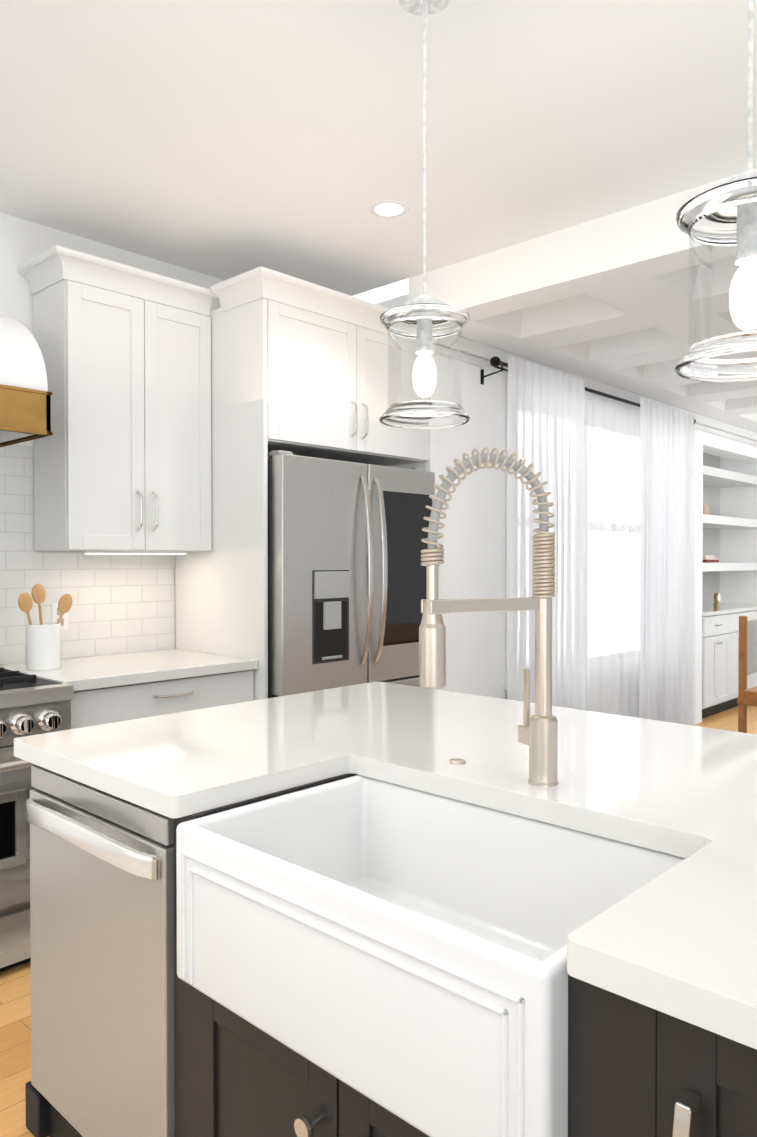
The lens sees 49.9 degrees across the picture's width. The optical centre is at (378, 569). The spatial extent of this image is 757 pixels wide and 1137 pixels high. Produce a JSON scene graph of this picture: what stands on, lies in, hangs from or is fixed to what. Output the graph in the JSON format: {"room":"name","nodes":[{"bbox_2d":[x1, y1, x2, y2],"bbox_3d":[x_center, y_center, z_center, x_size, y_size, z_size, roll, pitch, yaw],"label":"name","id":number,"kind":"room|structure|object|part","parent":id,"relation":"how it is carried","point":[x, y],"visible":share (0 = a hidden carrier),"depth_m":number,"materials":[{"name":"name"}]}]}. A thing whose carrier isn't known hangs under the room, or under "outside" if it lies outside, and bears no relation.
{"room":"kitchen","nodes":[
{"label":"kitchen","id":0,"kind":"room"},
{"bbox_2d":[0,213,224,663],"bbox_3d":[-2.491,-0.057,2.341,0.150,2.720,6.420,1,1,43],"label":"wall","id":1,"kind":"structure","parent":0,"point":[22,241],"depth_m":3.35,"materials":[{"name":"white paint"}]},
{"bbox_2d":[0,316,52,446],"bbox_3d":[-1.608,-0.719,2.728,0.587,0.510,0.785,1,1,43],"label":"range hood","id":2,"kind":"object","parent":1,"relation":"attached to","point":[25,405],"visible":1,"depth_m":2.78,"materials":[{"name":"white paint"}]},
{"bbox_2d":[0,444,174,663],"bbox_3d":[-1.668,-0.064,3.095,0.008,0.885,2.048,1,1,43],"label":"tile backsplash","id":3,"kind":"structure","parent":1,"relation":"attached to","point":[123,603],"depth_m":3.49,"materials":[{"name":"white tile"}]},
{"bbox_2d":[52,603,67,629],"bbox_3d":[-1.342,0.197,3.432,0.005,0.115,0.070,1,1,43],"label":"electrical outlet plate","id":4,"kind":"object","parent":3,"relation":"attached to","point":[56,616],"visible":0.67,"depth_m":3.42,"materials":[{"name":"white plastic"}]},
{"bbox_2d":[18,245,215,553],"bbox_3d":[-1.085,-0.646,3.445,0.342,1.158,0.726,1,1,43],"label":"upper cabinet","id":5,"kind":"object","parent":1,"relation":"attached to","point":[122,459],"visible":1,"depth_m":3.31,"materials":[{"name":"white painted wood"},{"name":"satin nickel"}]},
{"bbox_3d":[-1.090,-0.600,3.263,0.020,1.035,0.328,1,1,43],"label":"door","id":6,"kind":"part","parent":5,"relation":"part of","materials":[{"name":"white wood"}]},
{"bbox_3d":[-1.085,-1.175,3.438,0.342,0.100,0.726,1,1,43],"label":"crown","id":7,"kind":"part","parent":5,"relation":"part of","materials":[{"name":"white wood"}]},
{"bbox_3d":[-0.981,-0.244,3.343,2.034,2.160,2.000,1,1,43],"label":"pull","id":8,"kind":"part","parent":5,"relation":"part of","materials":[{"name":"silver metal"}]},
{"bbox_3d":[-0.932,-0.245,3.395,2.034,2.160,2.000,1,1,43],"label":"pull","id":9,"kind":"part","parent":5,"relation":"part of","materials":[{"name":"silver metal"}]},
{"bbox_3d":[-0.862,-0.603,3.504,0.020,1.035,0.328,1,1,43],"label":"door","id":10,"kind":"part","parent":5,"relation":"part of","materials":[{"name":"white wood"}]},
{"bbox_2d":[0,706,756,1136],"bbox_3d":[2.443,1.331,2.080,8.000,0.050,12.800,1,1,43],"label":"floor","id":11,"kind":"structure","parent":0,"point":[14,1030],"depth_m":2.29,"materials":[{"name":"brown wood"}]},
{"bbox_2d":[0,667,73,971],"bbox_3d":[-1.523,0.811,2.683,0.777,0.975,0.763,1,1,43],"label":"range","id":12,"kind":"object","parent":11,"relation":"on","point":[33,704],"visible":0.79,"depth_m":2.61,"materials":[{"name":"silver metal"}]},
{"bbox_3d":[-1.194,0.495,2.544,0.045,0.072,0.072,1,1,43],"label":"knob","id":13,"kind":"part","parent":12,"relation":"part of","materials":[{"name":"silver metal"}]},
{"bbox_3d":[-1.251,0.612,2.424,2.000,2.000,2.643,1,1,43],"label":"handle","id":14,"kind":"part","parent":12,"relation":"part of","materials":[{"name":"silver metal"}]},
{"bbox_3d":[-1.134,0.495,2.608,0.045,0.072,0.072,1,1,43],"label":"knob","id":15,"kind":"part","parent":12,"relation":"part of","materials":[{"name":"silver metal"}]},
{"bbox_3d":[-1.073,0.494,2.672,0.045,0.072,0.072,1,1,43],"label":"knob","id":16,"kind":"part","parent":12,"relation":"part of","materials":[{"name":"silver metal"}]},
{"bbox_2d":[0,649,257,728],"bbox_3d":[-1.017,0.834,3.317,0.642,0.915,0.844,1,1,43],"label":"base cabinet","id":17,"kind":"object","parent":11,"relation":"on","point":[111,688],"visible":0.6,"depth_m":3.13,"materials":[{"name":"white"}]},
{"bbox_2d":[0,649,257,690],"bbox_3d":[-1.021,0.396,3.315,0.631,0.039,0.844,1,1,43],"label":"countertop","id":18,"kind":"structure","parent":17,"relation":"on","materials":[{"name":"white stone"}]},
{"bbox_2d":[18,584,72,670],"bbox_3d":[-1.285,0.215,3.125,0.124,0.326,0.218,1,1,43],"label":"utensil crock","id":19,"kind":"object","parent":18,"relation":"on","point":[43,646],"visible":1,"depth_m":3.08,"materials":[{"name":"white ceramic"}]},
{"bbox_2d":[18,592,32,611],"bbox_3d":[-1.323,0.121,3.050,0.016,0.080,0.056,11,24,41],"label":"spoon bowl","id":20,"kind":"object","parent":19,"relation":"on","point":[25,602],"depth_m":3.04,"materials":[{"name":"brown wood"}]},
{"bbox_3d":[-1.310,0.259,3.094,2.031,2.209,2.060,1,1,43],"label":"spoon handle","id":21,"kind":"part","parent":19,"relation":"part of","materials":[{"name":"brown wood"}]},
{"bbox_2d":[32,584,45,603],"bbox_3d":[-1.306,0.092,3.129,0.016,0.080,0.056,-8,-3,43],"label":"spoon bowl","id":22,"kind":"object","parent":19,"relation":"on","point":[38,591],"depth_m":3.12,"materials":[{"name":"brown wood"}]},
{"bbox_3d":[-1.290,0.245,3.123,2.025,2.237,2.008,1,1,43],"label":"spoon handle","id":23,"kind":"part","parent":19,"relation":"part of","materials":[{"name":"brown wood"}]},
{"bbox_3d":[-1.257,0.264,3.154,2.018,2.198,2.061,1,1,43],"label":"spoon handle","id":24,"kind":"part","parent":19,"relation":"part of","materials":[{"name":"brown wood"}]},
{"bbox_2d":[58,594,72,612],"bbox_3d":[-1.220,0.131,3.173,0.016,0.080,0.056,7,-11,45],"label":"spoon bowl","id":25,"kind":"object","parent":19,"relation":"on","point":[65,602],"depth_m":3.17,"materials":[{"name":"brown wood"}]},
{"bbox_3d":[-0.819,0.498,3.126,0.020,0.146,0.838,1,1,43],"label":"drawer","id":26,"kind":"part","parent":17,"relation":"part of","materials":[{"name":"white wood"}]},
{"bbox_3d":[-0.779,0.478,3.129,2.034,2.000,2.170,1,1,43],"label":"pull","id":27,"kind":"part","parent":17,"relation":"part of","materials":[{"name":"silver metal"}]},
{"bbox_2d":[175,266,428,699],"bbox_3d":[-0.349,0.026,3.952,0.726,2.515,1.127,1,1,43],"label":"cabinet","id":28,"kind":"object","parent":11,"relation":"on","point":[299,367],"visible":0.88,"depth_m":3.56,"materials":[{"name":"white wood"}]},
{"bbox_3d":[-0.287,-0.843,3.581,0.020,0.585,0.518,1,1,43],"label":"door","id":29,"kind":"part","parent":28,"relation":"part of","materials":[{"name":"white wood"}]},
{"bbox_3d":[-0.211,-1.180,3.807,0.346,0.100,1.127,1,1,43],"label":"crown","id":30,"kind":"part","parent":28,"relation":"part of","materials":[{"name":"white wood"}]},
{"bbox_3d":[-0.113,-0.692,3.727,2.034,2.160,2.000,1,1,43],"label":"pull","id":31,"kind":"part","parent":28,"relation":"part of","materials":[{"name":"silver metal"}]},
{"bbox_3d":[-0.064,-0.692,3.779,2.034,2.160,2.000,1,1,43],"label":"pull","id":32,"kind":"part","parent":28,"relation":"part of","materials":[{"name":"silver metal"}]},
{"bbox_3d":[0.071,-0.847,3.959,0.020,0.585,0.518,1,1,43],"label":"door","id":33,"kind":"part","parent":28,"relation":"part of","materials":[{"name":"white wood"}]},
{"bbox_2d":[268,450,434,697],"bbox_3d":[-0.289,0.388,3.944,0.774,1.792,0.992,1,1,43],"label":"refrigerator","id":34,"kind":"object","parent":11,"relation":"on","point":[346,580],"visible":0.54,"depth_m":3.61,"materials":[{"name":"silver metal"}]},
{"bbox_3d":[-0.053,-0.001,3.675,0.068,0.855,0.030,1,1,43],"label":"handle","id":35,"kind":"part","parent":34,"relation":"part of","materials":[{"name":"silver metal"}]},
{"bbox_3d":[0.009,-0.001,3.740,0.068,0.855,0.030,1,1,43],"label":"handle","id":36,"kind":"part","parent":34,"relation":"part of","materials":[{"name":"silver metal"}]},
{"bbox_3d":[0.144,-0.009,3.926,0.004,0.725,0.356,1,1,43],"label":"glass","id":37,"kind":"part","parent":34,"relation":"part of","materials":[{"name":"black glass"}]},
{"bbox_2d":[14,751,756,1136],"bbox_3d":[0.742,0.879,1.195,3.262,0.875,1.256,1,1,43],"label":"kitchen island","id":38,"kind":"object","parent":11,"relation":"on","point":[187,980],"depth_m":1.22,"materials":[{"name":"white quartz"},{"name":"dark painted wood"},{"name":"brushed nickel"}]},
{"bbox_2d":[26,799,159,880],"bbox_3d":[-0.618,0.532,1.659,0.548,0.069,0.066,1,1,43],"label":"handle","id":39,"kind":"object","parent":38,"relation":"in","point":[132,847],"depth_m":1.59,"materials":[{"name":"silver metal"}]},
{"bbox_2d":[30,765,174,1136],"bbox_3d":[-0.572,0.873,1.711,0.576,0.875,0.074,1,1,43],"label":"dishwasher","id":40,"kind":"object","parent":38,"relation":"in","point":[102,934],"depth_m":1.65,"materials":[{"name":"silver metal"}]},
{"bbox_3d":[-0.105,0.828,1.215,0.033,0.033,0.031,1,1,43],"label":"knob","id":41,"kind":"part","parent":38,"relation":"part of","materials":[{"name":"silver metal"}]},
{"bbox_2d":[14,681,756,1034],"bbox_3d":[0.773,0.421,1.213,3.310,0.040,1.240,1,1,43],"label":"island countertop","id":42,"kind":"structure","parent":38,"relation":"on","point":[678,924],"depth_m":1.57,"materials":[{"name":"white stone"}]},
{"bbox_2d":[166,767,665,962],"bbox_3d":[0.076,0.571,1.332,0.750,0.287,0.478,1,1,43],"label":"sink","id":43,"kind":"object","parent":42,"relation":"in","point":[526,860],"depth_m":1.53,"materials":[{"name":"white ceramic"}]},
{"bbox_2d":[410,447,565,786],"bbox_3d":[0.207,0.086,1.474,0.138,0.613,0.278,1,1,43],"label":"faucet","id":44,"kind":"object","parent":42,"relation":"on","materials":[{"name":"silver metal"}]},
{"bbox_3d":[0.308,0.621,0.816,0.017,0.179,0.040,1,1,43],"label":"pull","id":45,"kind":"part","parent":38,"relation":"part of","materials":[{"name":"silver metal"}]},
{"bbox_3d":[0.469,0.825,0.707,0.468,0.741,0.020,1,1,43],"label":"door","id":46,"kind":"part","parent":38,"relation":"part of","materials":[{"name":"grey wood"}]},
{"bbox_2d":[702,615,733,718],"bbox_3d":[2.702,0.811,7.075,0.498,0.870,0.597,1,1,43],"label":"base cabinet","id":47,"kind":"object","parent":11,"relation":"on","point":[720,645],"depth_m":6.90,"materials":[{"name":"white wood"}]},
{"bbox_3d":[2.765,0.844,6.795,0.020,0.575,0.269,1,1,43],"label":"door","id":48,"kind":"part","parent":47,"relation":"part of","materials":[{"name":"white wood"}]},
{"bbox_2d":[702,603,756,614],"bbox_3d":[3.067,0.353,7.440,0.518,0.032,1.636,1,1,43],"label":"countertop","id":49,"kind":"structure","parent":47,"relation":"on","point":[725,608],"depth_m":7.32,"materials":[{"name":"white stone"}]},
{"bbox_2d":[734,611,756,706],"bbox_3d":[3.059,0.806,7.453,0.498,0.870,0.648,1,1,43],"label":"base cabinet","id":50,"kind":"object","parent":11,"relation":"on","point":[750,614],"depth_m":7.24,"materials":[{"name":"white wood"}]},
{"bbox_3d":[2.859,0.466,6.889,0.020,0.165,0.541,1,1,43],"label":"drawer","id":51,"kind":"part","parent":50,"relation":"part of","materials":[{"name":"white wood"}]},
{"bbox_3d":[2.952,0.842,6.992,0.020,0.575,0.269,1,1,43],"label":"door","id":52,"kind":"part","parent":50,"relation":"part of","materials":[{"name":"white wood"}]},
{"bbox_3d":[3.139,0.840,7.190,0.020,0.575,0.269,1,1,43],"label":"door","id":53,"kind":"part","parent":50,"relation":"part of","materials":[{"name":"white wood"}]},
{"bbox_2d":[737,616,756,732],"bbox_3d":[2.585,0.779,5.148,0.460,0.980,0.460,1,1,43],"label":"dining chair","id":54,"kind":"object","parent":11,"relation":"on","point":[747,647],"visible":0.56,"depth_m":5.13,"materials":[{"name":"brown wood"}]},
{"bbox_2d":[742,686,756,700],"bbox_3d":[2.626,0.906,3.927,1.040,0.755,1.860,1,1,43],"label":"seat","id":55,"kind":"object","parent":54,"relation":"attached to","point":[749,694],"visible":1,"depth_m":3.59,"materials":[{"name":"brown leather"}]},
{"bbox_2d":[0,0,756,295],"bbox_3d":[0.247,-1.445,-0.383,7.850,0.120,6.250,1,1,43],"label":"ceiling","id":56,"kind":"structure","parent":0,"point":[224,139],"depth_m":2.58,"materials":[{"name":"white paint"}]},
{"bbox_2d":[369,200,408,217],"bbox_3d":[0.041,-1.426,3.219,0.160,0.004,0.160,1,1,43],"label":"recessed light","id":57,"kind":"object","parent":56,"relation":"in","point":[388,209],"visible":1,"depth_m":3.21,"materials":[{"name":"white plastic"}]},
{"bbox_2d":[379,0,469,428],"bbox_3d":[0.113,-0.888,1.987,0.224,1.050,0.224,1,1,43],"label":"pendant light","id":58,"kind":"object","parent":56,"relation":"hanging from","point":[424,319],"visible":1,"depth_m":1.98,"materials":[{"name":"glass"}]},
{"bbox_3d":[0.113,-0.476,1.992,0.060,0.109,0.060,1,1,43],"label":"bulb glass","id":59,"kind":"part","parent":58,"relation":"part of","materials":[{"name":"white glass"}]},
{"bbox_2d":[416,318,432,354],"bbox_3d":[0.113,-0.577,1.991,0.042,0.092,0.042,1,1,43],"label":"socket","id":60,"kind":"object","parent":58,"relation":"attached to","point":[424,327],"depth_m":1.98,"materials":[{"name":"metal"}]},
{"bbox_3d":[0.113,-0.493,1.992,0.180,0.193,0.180,1,1,43],"label":"shade glass","id":61,"kind":"part","parent":58,"relation":"part of","materials":[{"name":"clear glass"}]},
{"bbox_3d":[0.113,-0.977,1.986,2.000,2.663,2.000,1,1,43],"label":"stem","id":62,"kind":"part","parent":58,"relation":"part of","materials":[{"name":"metal"}]},
{"bbox_2d":[674,0,756,381],"bbox_3d":[0.590,-0.863,1.290,0.224,1.082,0.224,1,1,43],"label":"pendant light","id":63,"kind":"object","parent":56,"relation":"hanging from","point":[724,213],"visible":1,"depth_m":1.29,"materials":[{"name":"glass"}]},
{"bbox_3d":[0.590,-0.453,1.295,0.180,0.193,0.180,1,1,43],"label":"shade glass","id":64,"kind":"part","parent":63,"relation":"part of","materials":[{"name":"clear glass"}]},
{"bbox_3d":[0.590,-0.436,1.295,0.060,0.109,0.060,1,1,43],"label":"bulb glass","id":65,"kind":"part","parent":63,"relation":"part of","materials":[{"name":"white glass"}]},
{"bbox_2d":[735,202,756,265],"bbox_3d":[0.590,-0.537,1.294,0.042,0.092,0.042,1,1,43],"label":"socket","id":66,"kind":"object","parent":63,"relation":"attached to","point":[744,213],"depth_m":1.28,"materials":[{"name":"metal"}]},
{"bbox_3d":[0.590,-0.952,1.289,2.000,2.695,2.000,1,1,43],"label":"stem","id":67,"kind":"part","parent":63,"relation":"part of","materials":[{"name":"metal"}]},
{"bbox_2d":[375,294,492,696],"bbox_3d":[0.151,-0.085,4.639,0.830,2.720,0.550,1,1,43],"label":"wall","id":68,"kind":"structure","parent":0,"point":[466,567],"depth_m":4.38,"materials":[{"name":"white paint"}]},
{"bbox_2d":[481,366,502,384],"bbox_3d":[0.617,-1.057,4.413,0.139,0.080,0.024,1,1,43],"label":"bracket","id":69,"kind":"object","parent":68,"relation":"attached to","point":[482,374],"depth_m":4.45,"materials":[{"name":"black metal"}]},
{"bbox_3d":[0.617,-1.074,4.413,0.138,0.043,0.010,1,1,43],"label":"curtain bracket","id":70,"kind":"part","parent":69,"relation":"part of","materials":[{"name":"black metal"}]},
{"bbox_2d":[502,362,639,406],"bbox_3d":[1.499,-1.117,5.251,0.022,0.021,2.510,1,1,43],"label":"curtain rod","id":71,"kind":"object","parent":69,"relation":"attached to","point":[603,394],"visible":0.15,"depth_m":5.21,"materials":[{"name":"black metal"}]},
{"bbox_2d":[490,356,502,366],"bbox_3d":[0.629,-1.106,4.331,0.056,0.056,0.082,1,1,43],"label":"finial","id":72,"kind":"object","parent":71,"relation":"attached to","point":[495,361],"visible":1,"depth_m":4.30,"materials":[{"name":"black metal"}]},
{"bbox_2d":[507,356,585,709],"bbox_3d":[0.975,0.055,4.647,0.069,2.400,0.812,1,1,43],"label":"curtain","id":73,"kind":"object","parent":71,"relation":"hanging from","point":[545,424],"visible":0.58,"depth_m":4.66,"materials":[{"name":"fabric"}]},
{"bbox_2d":[639,398,694,725],"bbox_3d":[2.063,0.042,5.797,0.068,2.400,0.900,1,1,43],"label":"curtain","id":74,"kind":"object","parent":71,"relation":"hanging from","point":[667,586],"visible":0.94,"depth_m":5.78,"materials":[{"name":"fabric"}]},
{"bbox_2d":[408,168,756,432],"bbox_3d":[4.998,-1.387,4.036,7.020,0.340,6.700,1,1,43],"label":"ceiling","id":75,"kind":"structure","parent":0,"point":[605,299],"depth_m":3.80,"materials":[{"name":"white paint"}]},
{"bbox_2d":[493,371,756,723],"bbox_3d":[2.420,-0.111,6.884,0.620,2.720,5.830,1,1,43],"label":"wall","id":76,"kind":"structure","parent":0,"point":[738,545],"depth_m":6.67,"materials":[{"name":"white paint"}]},
{"bbox_2d":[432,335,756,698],"bbox_3d":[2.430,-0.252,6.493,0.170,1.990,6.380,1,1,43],"label":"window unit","id":77,"kind":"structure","parent":76,"relation":"in","point":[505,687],"depth_m":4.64,"materials":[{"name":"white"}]},
{"bbox_2d":[702,453,719,603],"bbox_3d":[2.826,-0.121,7.662,0.140,2.720,1.640,1,1,43],"label":"wall","id":78,"kind":"structure","parent":0,"point":[711,546],"depth_m":8.05,"materials":[{"name":"grey paint"}]},
{"bbox_2d":[702,562,756,571],"bbox_3d":[3.030,-0.031,7.470,0.418,0.075,1.636,1,1,43],"label":"floating shelf","id":79,"kind":"object","parent":78,"relation":"attached to","point":[728,566],"visible":0.44,"depth_m":7.32,"materials":[{"name":"white wood"}]},
{"bbox_2d":[703,555,718,562],"bbox_3d":[2.890,-0.099,7.279,0.200,0.064,0.270,1,1,43],"label":"books","id":80,"kind":"object","parent":79,"relation":"on","point":[708,558],"visible":0.42,"depth_m":7.17,"materials":[{"name":"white paper"}]},
{"bbox_2d":[703,514,756,528],"bbox_3d":[3.030,-0.441,7.465,0.418,0.075,1.636,1,1,43],"label":"floating shelf","id":81,"kind":"object","parent":78,"relation":"attached to","point":[717,522],"visible":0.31,"depth_m":7.36,"materials":[{"name":"white wood"}]},
{"bbox_2d":[703,505,708,514],"bbox_3d":[2.907,-0.527,7.306,0.110,0.100,0.110,1,1,43],"label":"decorative basket","id":82,"kind":"object","parent":81,"relation":"on","point":[705,509],"visible":0.23,"depth_m":7.25,"materials":[{"name":"beige"}]},
{"bbox_2d":[703,465,756,487],"bbox_3d":[3.030,-0.851,7.460,0.418,0.075,1.636,1,1,43],"label":"floating shelf","id":83,"kind":"object","parent":78,"relation":"attached to","point":[717,477],"visible":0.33,"depth_m":7.44,"materials":[{"name":"white wood"}]},
{"label":"outside","id":84,"kind":"structure","parent":0,"visible":0},
{"bbox_2d":[353,279,407,303],"bbox_3d":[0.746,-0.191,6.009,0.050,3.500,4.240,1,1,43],"label":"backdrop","id":85,"kind":"structure","parent":84,"point":[389,291],"depth_m":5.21,"materials":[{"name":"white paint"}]},
{"bbox_3d":[3.074,0.316,7.405,0.040,0.040,0.050,1,1,43],"label":"stand","id":86,"kind":"object","parent":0,"visible":0},
{"bbox_2d":[714,593,719,602],"bbox_3d":[3.079,0.252,7.400,0.034,0.090,0.090,1,1,43],"label":"clock","id":87,"kind":"object","parent":86,"relation":"on","point":[716,597],"visible":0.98,"depth_m":7.37,"materials":[{"name":"gold metal"}]},
{"bbox_3d":[1.459,-1.112,5.289,0.012,0.012,2.410,1,1,43],"label":"curtain rod","id":88,"kind":"object","parent":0,"visible":0},
{"bbox_2d":[584,391,639,717],"bbox_3d":[1.484,0.060,5.286,0.032,2.375,2.120,1,1,43],"label":"window","id":89,"kind":"structure","parent":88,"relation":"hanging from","point":[612,450],"depth_m":5.34,"materials":[{"name":"glass"}]}
]}

